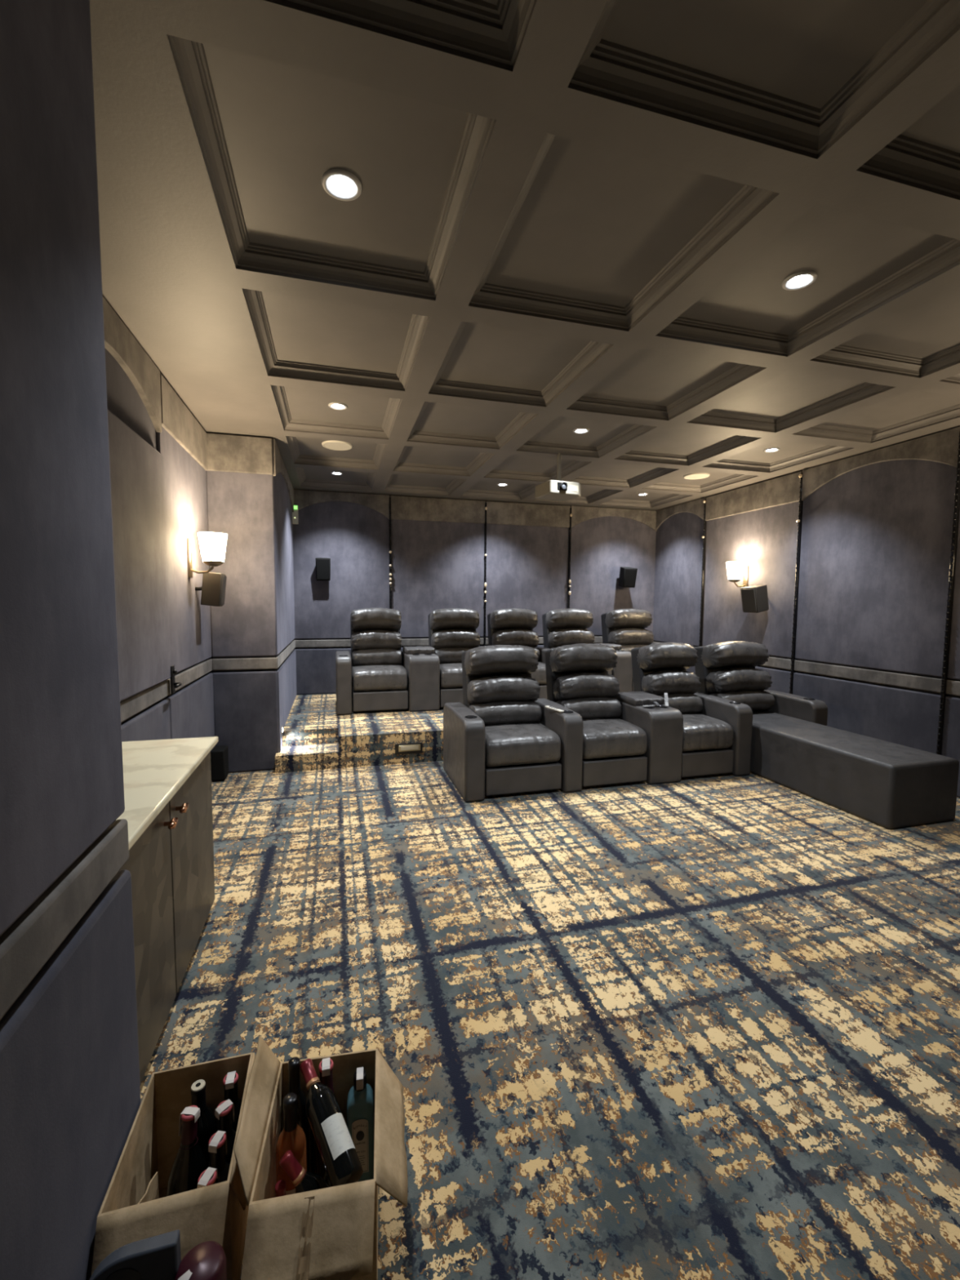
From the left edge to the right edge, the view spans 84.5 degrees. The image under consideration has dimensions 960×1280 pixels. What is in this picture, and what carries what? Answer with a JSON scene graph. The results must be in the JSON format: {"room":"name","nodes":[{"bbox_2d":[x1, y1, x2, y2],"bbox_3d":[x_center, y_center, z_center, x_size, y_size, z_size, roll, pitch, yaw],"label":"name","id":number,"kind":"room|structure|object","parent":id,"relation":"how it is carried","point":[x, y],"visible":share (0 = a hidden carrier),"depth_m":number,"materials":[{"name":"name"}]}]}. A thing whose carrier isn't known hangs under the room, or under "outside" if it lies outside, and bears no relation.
{"room":"home theater","nodes":[
{"label":"home theater","id":0,"kind":"room"},
{"bbox_2d":[0,0,140,1279],"bbox_3d":[-0.648,0.045,-0.066,0.334,3.110,2.610,-1,4,-15],"label":"wall pier","id":1,"kind":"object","parent":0,"point":[70,1088],"visible":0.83,"depth_m":0.94,"materials":[{"name":"black paint"}]},
{"bbox_2d":[102,296,214,751],"bbox_3d":[-1.903,-0.173,2.785,0.150,3.110,3.770,-1,4,-15],"label":"wall","id":2,"kind":"structure","parent":0,"point":[158,449],"depth_m":3.15,"materials":[{"name":"black"}]},
{"bbox_2d":[169,665,182,693],"bbox_3d":[-1.957,0.259,3.390,0.065,0.180,0.140,-1,4,-15],"label":"door handle","id":3,"kind":"object","parent":2,"relation":"attached to","point":[174,685],"visible":1,"depth_m":3.40,"materials":[{"name":"black metal"}]},
{"bbox_2d":[186,532,227,577],"bbox_3d":[-2.041,-0.631,3.966,0.269,0.330,0.200,-1,4,-15],"label":"wall sconce","id":4,"kind":"object","parent":2,"relation":"attached to","point":[212,544],"visible":1,"depth_m":3.91,"materials":[{"name":"white glass"}]},
{"bbox_2d":[195,572,226,606],"bbox_3d":[-2.117,-0.400,4.150,0.216,0.272,0.147,-1,4,-15],"label":"wall speaker","id":5,"kind":"object","parent":2,"relation":"attached to","point":[213,588],"visible":0.89,"depth_m":4.10,"materials":[{"name":"black plastic"}]},
{"bbox_2d":[219,575,226,604],"bbox_3d":[-2.030,-0.393,4.174,0.035,0.233,0.129,-1,4,-15],"label":"grille","id":6,"kind":"object","parent":5,"relation":"attached to","point":[223,579],"depth_m":4.12,"materials":[{"name":"black fabric"}]},
{"bbox_2d":[205,432,279,773],"bbox_3d":[-2.114,-0.315,4.705,0.564,3.110,0.146,-1,4,-15],"label":"wall","id":7,"kind":"structure","parent":0,"point":[239,473],"depth_m":4.66,"materials":[{"name":"black paint"}]},
{"bbox_2d":[249,435,296,752],"bbox_3d":[-2.223,-0.395,5.784,0.246,3.110,2.242,-1,4,-15],"label":"wall","id":8,"kind":"structure","parent":0,"point":[283,491],"depth_m":5.46,"materials":[{"name":"black paint"}]},
{"bbox_2d":[293,488,657,694],"bbox_3d":[0.141,-0.663,7.609,5.580,2.810,0.146,-1,4,-15],"label":"wall","id":9,"kind":"structure","parent":0,"point":[437,544],"depth_m":7.35,"materials":[{"name":"black"}]},
{"bbox_2d":[292,505,298,524],"bbox_3d":[-2.370,-1.603,6.759,0.080,0.235,0.058,-1,4,-15],"label":"emergency light","id":10,"kind":"object","parent":9,"relation":"attached to","point":[295,514],"visible":0.63,"depth_m":6.74,"materials":[{"name":"grey plastic"}]},
{"bbox_2d":[315,557,330,580],"bbox_3d":[-2.035,-0.919,6.856,0.186,0.297,0.153,-1,4,-15],"label":"wall speaker","id":11,"kind":"object","parent":9,"relation":"attached to","point":[322,564],"visible":1,"depth_m":6.80,"materials":[{"name":"black plastic"}]},
{"bbox_2d":[388,497,391,608],"bbox_3d":[-1.215,-0.600,7.170,0.038,2.630,0.081,-1,4,-15],"label":"trim","id":12,"kind":"structure","parent":9,"relation":"attached to","point":[389,519],"depth_m":7.12,"materials":[{"name":"black metal"}]},
{"bbox_2d":[483,502,487,645],"bbox_3d":[0.072,-0.617,7.524,0.038,2.630,0.081,-1,4,-15],"label":"trim","id":13,"kind":"structure","parent":9,"relation":"attached to","point":[486,507],"depth_m":7.49,"materials":[{"name":"black metal"}]},
{"bbox_2d":[567,507,572,608],"bbox_3d":[1.326,-0.634,7.868,0.038,2.630,0.081,-1,4,-15],"label":"trim","id":14,"kind":"structure","parent":9,"relation":"attached to","point":[571,513],"depth_m":7.82,"materials":[{"name":"black metal"}]},
{"bbox_2d":[618,566,637,587],"bbox_3d":[2.201,-0.945,7.951,0.217,0.316,0.290,-1,4,-15],"label":"wall speaker","id":15,"kind":"object","parent":9,"relation":"attached to","point":[628,575],"visible":1,"depth_m":7.84,"materials":[{"name":"black plastic"}]},
{"bbox_2d":[623,568,636,586],"bbox_3d":[2.232,-0.919,7.839,0.189,0.257,0.055,-1,4,-15],"label":"grille","id":16,"kind":"object","parent":15,"relation":"attached to","point":[629,575],"depth_m":7.83,"materials":[{"name":"black fabric"}]},
{"bbox_2d":[89,0,959,511],"bbox_3d":[1.024,-1.761,3.322,6.120,0.200,8.700,-1,4,-15],"label":"ceiling","id":17,"kind":"structure","parent":0,"point":[567,215],"depth_m":2.10,"materials":[{"name":"paint"}]},
{"bbox_2d":[330,471,342,475],"bbox_3d":[-1.696,-1.972,6.248,0.144,0.014,0.144,-1,4,-15],"label":"recessed light","id":18,"kind":"object","parent":17,"relation":"in","point":[331,473],"visible":1,"depth_m":6.24,"materials":[{"name":"grey"}]},
{"bbox_2d":[321,440,352,450],"bbox_3d":[-1.383,-1.882,5.114,0.290,0.018,0.290,-1,4,-15],"label":"ceiling speaker","id":19,"kind":"object","parent":17,"relation":"attached to","point":[332,445],"visible":1,"depth_m":5.09,"materials":[{"name":"grey"}]},
{"bbox_2d":[324,442,350,449],"bbox_3d":[-1.383,-1.877,5.114,0.250,0.001,0.250,-1,4,-15],"label":"grille","id":20,"kind":"object","parent":19,"relation":"attached to","point":[335,446],"depth_m":5.11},
{"bbox_2d":[328,402,347,409],"bbox_3d":[-1.099,-1.809,4.085,0.144,0.014,0.144,-1,4,-15],"label":"recessed light","id":21,"kind":"object","parent":17,"relation":"in","point":[336,406],"visible":1,"depth_m":4.08,"materials":[{"name":"grey glass"}]},
{"bbox_2d":[321,168,362,200],"bbox_3d":[-0.500,-1.645,1.912,0.144,0.014,0.144,-1,4,-15],"label":"recessed light","id":22,"kind":"object","parent":17,"relation":"in","point":[341,184],"visible":1,"depth_m":1.91,"materials":[{"name":"grey glass"}]},
{"bbox_2d":[497,483,507,486],"bbox_3d":[0.291,-1.998,6.794,0.144,0.014,0.144,-1,4,-15],"label":"recessed light","id":23,"kind":"object","parent":17,"relation":"in","point":[499,484],"visible":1,"depth_m":6.79,"materials":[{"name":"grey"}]},
{"bbox_2d":[534,453,581,501],"bbox_3d":[0.776,-1.631,5.117,0.365,0.485,0.356,-1,5,-21],"label":"projector","id":24,"kind":"object","parent":17,"relation":"hanging from","point":[557,489],"visible":0.94,"depth_m":5.04,"materials":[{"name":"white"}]},
{"bbox_2d":[569,484,577,491],"bbox_3d":[0.894,-1.443,5.024,0.090,0.055,0.004,-1,5,-21],"label":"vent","id":25,"kind":"object","parent":24,"relation":"attached to","point":[572,487],"depth_m":5.02,"materials":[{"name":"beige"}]},
{"bbox_2d":[573,427,589,433],"bbox_3d":[0.887,-1.835,4.630,0.144,0.014,0.144,-1,4,-15],"label":"recessed light","id":26,"kind":"object","parent":17,"relation":"in","point":[580,430],"visible":1,"depth_m":4.63,"materials":[{"name":"grey glass"}]},
{"bbox_2d":[637,493,648,495],"bbox_3d":[2.263,-2.024,7.335,0.144,0.014,0.144,-1,4,-15],"label":"recessed light","id":27,"kind":"object","parent":17,"relation":"in","point":[639,494],"visible":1,"depth_m":7.34,"materials":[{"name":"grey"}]},
{"bbox_2d":[683,472,709,479],"bbox_3d":[2.562,-1.938,6.249,0.290,0.018,0.290,-1,4,-15],"label":"ceiling speaker","id":28,"kind":"object","parent":17,"relation":"attached to","point":[696,475],"visible":1,"depth_m":6.23,"materials":[{"name":"grey"}]},
{"bbox_2d":[685,474,707,479],"bbox_3d":[2.562,-1.933,6.250,0.250,0.001,0.250,-1,4,-15],"label":"grille","id":29,"kind":"object","parent":28,"relation":"attached to","point":[697,476],"depth_m":6.25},
{"bbox_2d":[764,447,780,452],"bbox_3d":[2.859,-1.861,5.172,0.144,0.014,0.144,-1,4,-15],"label":"recessed light","id":30,"kind":"object","parent":17,"relation":"in","point":[773,449],"visible":1,"depth_m":5.16,"materials":[{"name":"grey glass"}]},
{"bbox_2d":[782,271,817,290],"bbox_3d":[1.486,-1.671,2.457,0.144,0.014,0.144,-1,4,-15],"label":"recessed light","id":31,"kind":"object","parent":17,"relation":"in","point":[799,280],"visible":1,"depth_m":2.45,"materials":[{"name":"grey"}]},
{"bbox_2d":[139,760,959,1279],"bbox_3d":[1.003,1.361,3.551,6.120,0.120,8.700,-1,4,-15],"label":"floor","id":32,"kind":"structure","parent":0,"point":[704,1027],"depth_m":2.03,"materials":[{"name":"carpet"}]},
{"bbox_2d":[89,1229,181,1279],"bbox_3d":[-0.620,1.280,0.951,0.150,0.400,0.027,-1,4,-15],"label":"gift box","id":33,"kind":"object","parent":32,"relation":"on","point":[158,1257],"visible":1,"depth_m":0.94,"materials":[{"name":"cardboard"}]},
{"bbox_2d":[119,751,214,1085],"bbox_3d":[-1.330,0.988,1.902,0.477,0.833,1.380,-1,4,-15],"label":"base cabinet","id":34,"kind":"object","parent":32,"relation":"on","point":[171,865],"visible":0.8,"depth_m":1.92,"materials":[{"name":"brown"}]},
{"bbox_2d":[115,736,218,849],"bbox_3d":[-1.348,0.553,1.894,0.470,0.030,1.453,-1,4,-15],"label":"countertop","id":35,"kind":"structure","parent":34,"relation":"on","point":[154,771],"depth_m":2.09,"materials":[{"name":"beige stone"}]},
{"bbox_2d":[91,1052,255,1279],"bbox_3d":[-0.663,1.294,1.214,0.269,0.331,0.409,-1,4,-15],"label":"carton","id":36,"kind":"object","parent":32,"relation":"on","point":[135,1206],"visible":0.45,"depth_m":1.18,"materials":[{"name":"cardboard"}]},
{"bbox_2d":[166,1105,206,1196],"bbox_3d":[-0.699,1.288,1.250,0.085,0.318,0.100,1,4,4],"label":"wine bottle","id":37,"kind":"object","parent":36,"relation":"in","point":[189,1162],"visible":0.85,"depth_m":1.25,"materials":[{"name":"black glass"}]},
{"bbox_2d":[191,1079,216,1168],"bbox_3d":[-0.722,1.290,1.363,0.075,0.305,0.075,-1,4,-15],"label":"wine bottle","id":38,"kind":"object","parent":36,"relation":"in","point":[206,1123],"visible":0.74,"depth_m":1.34,"materials":[{"name":"black glass"}]},
{"bbox_2d":[197,1167,217,1188],"bbox_3d":[-0.589,1.306,1.149,0.075,0.306,0.075,-1,4,-15],"label":"wine bottle","id":39,"kind":"object","parent":36,"relation":"in","point":[209,1176],"visible":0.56,"depth_m":1.14,"materials":[{"name":"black glass"}]},
{"bbox_2d":[208,1130,230,1183],"bbox_3d":[-0.607,1.300,1.229,0.075,0.306,0.075,-1,4,-15],"label":"wine bottle","id":40,"kind":"object","parent":36,"relation":"in","point":[217,1148],"visible":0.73,"depth_m":1.21,"materials":[{"name":"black glass"}]},
{"bbox_2d":[208,1098,236,1167],"bbox_3d":[-0.628,1.294,1.306,0.075,0.306,0.075,-1,4,-15],"label":"wine bottle","id":41,"kind":"object","parent":36,"relation":"in","point":[224,1112],"visible":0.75,"depth_m":1.29,"materials":[{"name":"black glass"}]},
{"bbox_2d":[216,1071,241,1132],"bbox_3d":[-0.649,1.289,1.385,0.075,0.306,0.075,-1,4,-15],"label":"wine bottle","id":42,"kind":"object","parent":36,"relation":"in","point":[230,1080],"visible":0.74,"depth_m":1.36,"materials":[{"name":"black glass"}]},
{"bbox_2d":[173,1240,226,1279],"bbox_3d":[-0.511,1.304,0.971,0.088,0.350,0.088,-1,4,-15],"label":"tube","id":43,"kind":"object","parent":32,"relation":"on","point":[206,1260],"visible":1,"depth_m":0.96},
{"bbox_2d":[210,745,228,782],"bbox_3d":[-2.251,1.068,4.566,0.110,0.270,0.180,-1,4,-15],"label":"box","id":44,"kind":"object","parent":32,"relation":"on","point":[219,754],"visible":0.92,"depth_m":4.49,"materials":[{"name":"black plastic"}]},
{"bbox_2d":[233,1035,407,1279],"bbox_3d":[-0.355,1.249,1.218,0.369,0.425,0.431,0,4,-10],"label":"carton","id":45,"kind":"object","parent":32,"relation":"on","point":[331,1233],"visible":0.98,"depth_m":1.11,"materials":[{"name":"cardboard"}]},
{"bbox_2d":[275,1179,285,1197],"bbox_3d":[-0.457,1.350,1.213,0.052,0.212,0.053,-1,4,-15],"label":"wine bottle","id":46,"kind":"object","parent":45,"relation":"in","point":[280,1187],"visible":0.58,"depth_m":1.20,"materials":[{"name":"red glass"}]},
{"bbox_2d":[275,1092,306,1195],"bbox_3d":[-0.461,1.279,1.290,0.071,0.342,0.072,-1,4,-15],"label":"wine bottle","id":47,"kind":"object","parent":45,"relation":"in","point":[292,1138],"visible":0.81,"depth_m":1.27,"materials":[{"name":"orange glass"}]},
{"bbox_2d":[281,1056,309,1172],"bbox_3d":[-0.479,1.262,1.369,0.065,0.364,0.065,-1,4,-15],"label":"wine bottle","id":48,"kind":"object","parent":45,"relation":"in","point":[294,1064],"visible":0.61,"depth_m":1.35,"materials":[{"name":"black glass"}]},
{"bbox_2d":[279,1150,328,1193],"bbox_3d":[-0.358,1.295,1.202,0.211,0.225,0.066,1,4,13],"label":"wine bottle","id":49,"kind":"object","parent":45,"relation":"in","point":[303,1180],"visible":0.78,"depth_m":1.20,"materials":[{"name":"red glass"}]},
{"bbox_2d":[311,1057,341,1186],"bbox_3d":[-0.398,1.267,1.373,0.082,0.355,0.082,-1,4,-15],"label":"wine bottle","id":50,"kind":"object","parent":45,"relation":"in","point":[326,1065],"visible":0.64,"depth_m":1.35,"materials":[{"name":"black glass"}]},
{"bbox_2d":[299,1058,363,1186],"bbox_3d":[-0.368,1.157,1.265,0.069,0.139,0.276,-3,5,-39],"label":"wine bottle","id":51,"kind":"object","parent":45,"relation":"in","point":[337,1150],"visible":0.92,"depth_m":1.22,"materials":[{"name":"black glass"}]},
{"bbox_2d":[346,1066,373,1182],"bbox_3d":[-0.317,1.292,1.402,0.069,0.302,0.060,0,4,-11],"label":"bottle","id":52,"kind":"object","parent":45,"relation":"in","point":[360,1102],"visible":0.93,"depth_m":1.38,"materials":[{"name":"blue glass"}]},
{"bbox_2d":[275,693,443,773],"bbox_3d":[0.450,0.924,6.564,5.380,0.299,2.350,-1,4,-15],"label":"platform","id":53,"kind":"object","parent":32,"relation":"on","point":[314,737],"visible":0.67,"depth_m":5.09,"materials":[{"name":"carpet"}]},
{"bbox_2d":[335,607,408,715],"bbox_3d":[-1.296,0.204,6.231,0.784,1.163,0.921,-1,4,-15],"label":"recliner","id":54,"kind":"object","parent":53,"relation":"on","point":[373,678],"visible":1,"depth_m":5.96,"materials":[{"name":"black leather"}]},
{"bbox_2d":[351,630,401,651],"bbox_3d":[-1.254,0.011,6.396,0.600,0.267,0.341,-1,4,-15],"label":"cushion","id":55,"kind":"object","parent":54,"relation":"on","point":[361,640],"depth_m":6.26,"materials":[{"name":"leather"}]},
{"bbox_2d":[351,648,401,666],"bbox_3d":[-1.241,0.215,6.361,0.590,0.228,0.322,-1,4,-15],"label":"lumbar cushion","id":56,"kind":"object","parent":54,"relation":"on","point":[360,657],"depth_m":6.23,"materials":[{"name":"leather"}]},
{"bbox_2d":[395,742,422,755],"bbox_3d":[-0.677,1.036,5.032,0.260,0.104,0.018,-1,4,-15],"label":"step light","id":57,"kind":"object","parent":53,"relation":"attached to","point":[409,748],"visible":1,"depth_m":5.03,"materials":[{"name":"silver metal"}]},
{"bbox_2d":[401,645,439,711],"bbox_3d":[-0.736,0.432,6.372,0.347,0.694,0.860,-1,4,-15],"label":"console","id":58,"kind":"object","parent":53,"relation":"on","point":[422,665],"visible":0.99,"depth_m":5.97,"materials":[{"name":"leather"}]},
{"bbox_2d":[427,608,480,708],"bbox_3d":[-0.186,0.190,6.537,0.789,1.162,0.921,-1,4,-15],"label":"recliner","id":59,"kind":"object","parent":53,"relation":"on","point":[452,632],"visible":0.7,"depth_m":6.49,"materials":[{"name":"black leather"}]},
{"bbox_2d":[434,647,472,663],"bbox_3d":[-0.299,0.203,6.621,0.595,0.230,0.322,-1,4,-15],"label":"lumbar cushion","id":60,"kind":"object","parent":59,"relation":"on","point":[446,655],"depth_m":6.46,"materials":[{"name":"leather"}]},
{"bbox_2d":[431,629,480,648],"bbox_3d":[-0.311,-0.001,6.655,0.605,0.266,0.342,-1,4,-15],"label":"cushion","id":61,"kind":"object","parent":59,"relation":"on","point":[440,638],"depth_m":6.52,"materials":[{"name":"leather"}]},
{"bbox_2d":[487,608,550,699],"bbox_3d":[0.576,0.179,6.746,0.779,1.164,0.921,-1,4,-15],"label":"recliner","id":62,"kind":"object","parent":53,"relation":"on","point":[509,626],"visible":0.41,"depth_m":6.74,"materials":[{"name":"black leather"}]},
{"bbox_2d":[491,629,539,647],"bbox_3d":[0.451,-0.012,6.864,0.595,0.264,0.344,-1,4,-15],"label":"cushion","id":63,"kind":"object","parent":62,"relation":"on","point":[527,637],"depth_m":6.73,"materials":[{"name":"leather"}]},
{"bbox_2d":[529,646,540,661],"bbox_3d":[0.463,0.193,6.830,0.585,0.230,0.322,-1,4,-15],"label":"lumbar cushion","id":64,"kind":"object","parent":62,"relation":"on","point":[537,650],"depth_m":6.79,"materials":[{"name":"leather"}]},
{"bbox_2d":[542,608,612,675],"bbox_3d":[1.253,0.170,6.934,0.615,1.164,0.916,-1,4,-15],"label":"recliner","id":65,"kind":"object","parent":53,"relation":"on","point":[569,626],"visible":0.43,"depth_m":6.96,"materials":[{"name":"black leather"}]},
{"bbox_2d":[547,628,595,648],"bbox_3d":[1.212,-0.022,7.074,0.605,0.264,0.343,-1,4,-15],"label":"cushion","id":66,"kind":"object","parent":65,"relation":"on","point":[557,637],"depth_m":6.93,"materials":[{"name":"leather"}]},
{"bbox_2d":[594,643,632,692],"bbox_3d":[1.692,0.401,7.038,0.262,0.694,0.860,-1,4,-15],"label":"console","id":67,"kind":"object","parent":53,"relation":"on","point":[623,672],"visible":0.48,"depth_m":6.63,"materials":[{"name":"leather"}]},
{"bbox_2d":[600,608,687,691],"bbox_3d":[2.200,0.158,7.192,0.789,1.161,0.921,-1,4,-15],"label":"recliner","id":68,"kind":"object","parent":53,"relation":"on","point":[625,628],"visible":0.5,"depth_m":7.20,"materials":[{"name":"black leather"}]},
{"bbox_2d":[608,628,653,644],"bbox_3d":[2.075,-0.033,7.311,0.605,0.264,0.345,-1,4,-15],"label":"cushion","id":69,"kind":"object","parent":68,"relation":"on","point":[615,636],"depth_m":7.17,"materials":[{"name":"leather"}]},
{"bbox_2d":[621,644,647,652],"bbox_3d":[2.087,0.171,7.276,0.595,0.230,0.321,-1,4,-15],"label":"lumbar cushion","id":70,"kind":"object","parent":68,"relation":"on","point":[628,647],"depth_m":7.14,"materials":[{"name":"leather"}]},
{"bbox_2d":[443,644,583,802],"bbox_3d":[0.244,0.637,4.588,0.993,1.162,0.921,-1,4,-15],"label":"recliner","id":71,"kind":"object","parent":32,"relation":"on","point":[504,739],"visible":1,"depth_m":4.30,"materials":[{"name":"black leather"}]},
{"bbox_2d":[466,675,540,704],"bbox_3d":[0.203,0.444,4.730,0.635,0.266,0.344,-1,4,-15],"label":"cushion","id":72,"kind":"object","parent":71,"relation":"on","point":[481,689],"depth_m":4.60,"materials":[{"name":"leather"}]},
{"bbox_2d":[468,701,541,725],"bbox_3d":[0.215,0.649,4.695,0.625,0.229,0.321,-1,4,-15],"label":"lumbar cushion","id":73,"kind":"object","parent":71,"relation":"on","point":[492,713],"depth_m":4.56,"materials":[{"name":"leather"}]},
{"bbox_2d":[545,706,564,712],"bbox_3d":[0.626,0.579,4.441,0.034,0.017,0.222,-2,6,-30],"label":"remote control","id":74,"kind":"object","parent":71,"relation":"on","point":[548,707],"visible":1,"depth_m":4.42,"materials":[{"name":"grey"}]},
{"bbox_2d":[545,643,647,786],"bbox_3d":[1.025,0.626,4.804,0.605,1.163,0.917,-1,4,-15],"label":"recliner","id":75,"kind":"object","parent":32,"relation":"on","point":[578,679],"visible":0.89,"depth_m":4.75,"materials":[{"name":"black leather"}]},
{"bbox_2d":[552,672,620,700],"bbox_3d":[0.984,0.433,4.944,0.595,0.264,0.342,-1,4,-15],"label":"cushion","id":76,"kind":"object","parent":75,"relation":"on","point":[566,686],"depth_m":4.81,"materials":[{"name":"leather"}]},
{"bbox_2d":[555,697,622,719],"bbox_3d":[0.996,0.637,4.909,0.585,0.229,0.319,-1,4,-15],"label":"lumbar cushion","id":77,"kind":"object","parent":75,"relation":"on","point":[588,708],"depth_m":4.79,"materials":[{"name":"leather"}]},
{"bbox_2d":[613,691,683,784],"bbox_3d":[1.485,0.856,4.915,0.317,0.694,0.860,-1,4,-15],"label":"armrest","id":78,"kind":"object","parent":32,"relation":"on","point":[663,726],"visible":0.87,"depth_m":4.52,"materials":[{"name":"leather"}]},
{"bbox_2d":[642,704,657,707],"bbox_3d":[1.510,0.580,4.659,0.166,0.017,0.032,-1,4,-20],"label":"remote control","id":79,"kind":"object","parent":78,"relation":"on","point":[647,705],"visible":0.74,"depth_m":4.64,"materials":[{"name":"grey plastic"}]},
{"bbox_2d":[653,701,660,706],"bbox_3d":[1.555,0.563,4.646,0.030,0.022,0.138,1,4,4],"label":"remote control","id":80,"kind":"object","parent":78,"relation":"on","point":[655,703],"visible":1,"depth_m":4.62,"materials":[{"name":"grey plastic"}]},
{"bbox_2d":[664,693,668,706],"bbox_3d":[1.661,0.533,4.705,0.030,0.099,0.171,2,4,15],"label":"remote control","id":81,"kind":"object","parent":78,"relation":"on","point":[666,700],"visible":1,"depth_m":4.69,"materials":[{"name":"grey plastic"}]},
{"bbox_2d":[631,642,752,777],"bbox_3d":[1.984,0.613,5.066,0.714,1.163,0.921,-1,4,-15],"label":"recliner","id":82,"kind":"object","parent":32,"relation":"on","point":[717,736],"visible":0.76,"depth_m":4.87,"materials":[{"name":"black leather"}]},
{"bbox_2d":[641,670,701,695],"bbox_3d":[1.859,0.423,5.186,0.530,0.264,0.344,-1,4,-15],"label":"cushion","id":83,"kind":"object","parent":82,"relation":"on","point":[658,682],"depth_m":5.05,"materials":[{"name":"leather"}]},
{"bbox_2d":[657,693,702,713],"bbox_3d":[1.871,0.627,5.150,0.520,0.229,0.322,-1,4,-15],"label":"lumbar cushion","id":84,"kind":"object","parent":82,"relation":"on","point":[686,703],"depth_m":5.03,"materials":[{"name":"leather"}]},
{"bbox_2d":[694,640,959,829],"bbox_3d":[2.910,0.647,4.699,0.824,1.162,2.121,-1,4,-15],"label":"recliner","id":85,"kind":"object","parent":32,"relation":"on","point":[890,785],"visible":0.89,"depth_m":4.21,"materials":[{"name":"black leather"}]},
{"bbox_2d":[705,667,772,693],"bbox_3d":[2.625,0.412,5.395,0.640,0.264,0.342,-1,4,-15],"label":"cushion","id":86,"kind":"object","parent":85,"relation":"on","point":[717,680],"depth_m":5.26,"materials":[{"name":"leather"}]},
{"bbox_2d":[710,690,774,711],"bbox_3d":[2.638,0.617,5.360,0.630,0.230,0.322,-1,4,-15],"label":"lumbar cushion","id":87,"kind":"object","parent":85,"relation":"on","point":[758,700],"depth_m":5.24,"materials":[{"name":"leather"}]},
{"bbox_2d":[652,426,959,797],"bbox_3d":[3.894,-0.238,4.228,0.146,3.110,8.500,-1,4,-15],"label":"wall","id":88,"kind":"structure","parent":0,"point":[876,540],"depth_m":5.14,"materials":[{"name":"black paint"}]},
{"bbox_2d":[698,499,706,646],"bbox_3d":[3.012,-0.421,7.174,0.081,2.930,0.038,-1,4,-15],"label":"trim","id":89,"kind":"structure","parent":88,"relation":"attached to","point":[704,500],"depth_m":7.13,"materials":[{"name":"black metal"}]},
{"bbox_2d":[726,561,748,586],"bbox_3d":[3.103,-0.772,6.372,0.269,0.330,0.200,-1,4,-15],"label":"wall sconce","id":90,"kind":"object","parent":88,"relation":"attached to","point":[735,569],"visible":0.91,"depth_m":6.31,"materials":[{"name":"white glass"}]},
{"bbox_2d":[740,584,768,613],"bbox_3d":[3.182,-0.473,6.063,0.290,0.316,0.237,-1,4,-15],"label":"wall speaker","id":91,"kind":"object","parent":88,"relation":"attached to","point":[754,598],"visible":1,"depth_m":5.98,"materials":[{"name":"black plastic"}]},
{"bbox_2d":[740,588,756,611],"bbox_3d":[3.069,-0.455,6.033,0.055,0.257,0.206,-1,4,-15],"label":"grille","id":92,"kind":"object","parent":91,"relation":"attached to","point":[748,596],"depth_m":6.02,"materials":[{"name":"black fabric"}]},
{"bbox_2d":[789,473,803,693],"bbox_3d":[3.413,-0.311,5.717,0.081,2.930,0.038,-1,4,-15],"label":"trim","id":93,"kind":"structure","parent":88,"relation":"attached to","point":[799,520],"depth_m":5.69,"materials":[{"name":"black metal"}]},
{"bbox_2d":[936,431,959,755],"bbox_3d":[3.817,-0.203,4.292,0.061,2.930,0.028,-1,4,-15],"label":"trim","id":94,"kind":"structure","parent":88,"relation":"attached to","point":[957,500],"depth_m":4.28,"materials":[{"name":"black metal"}]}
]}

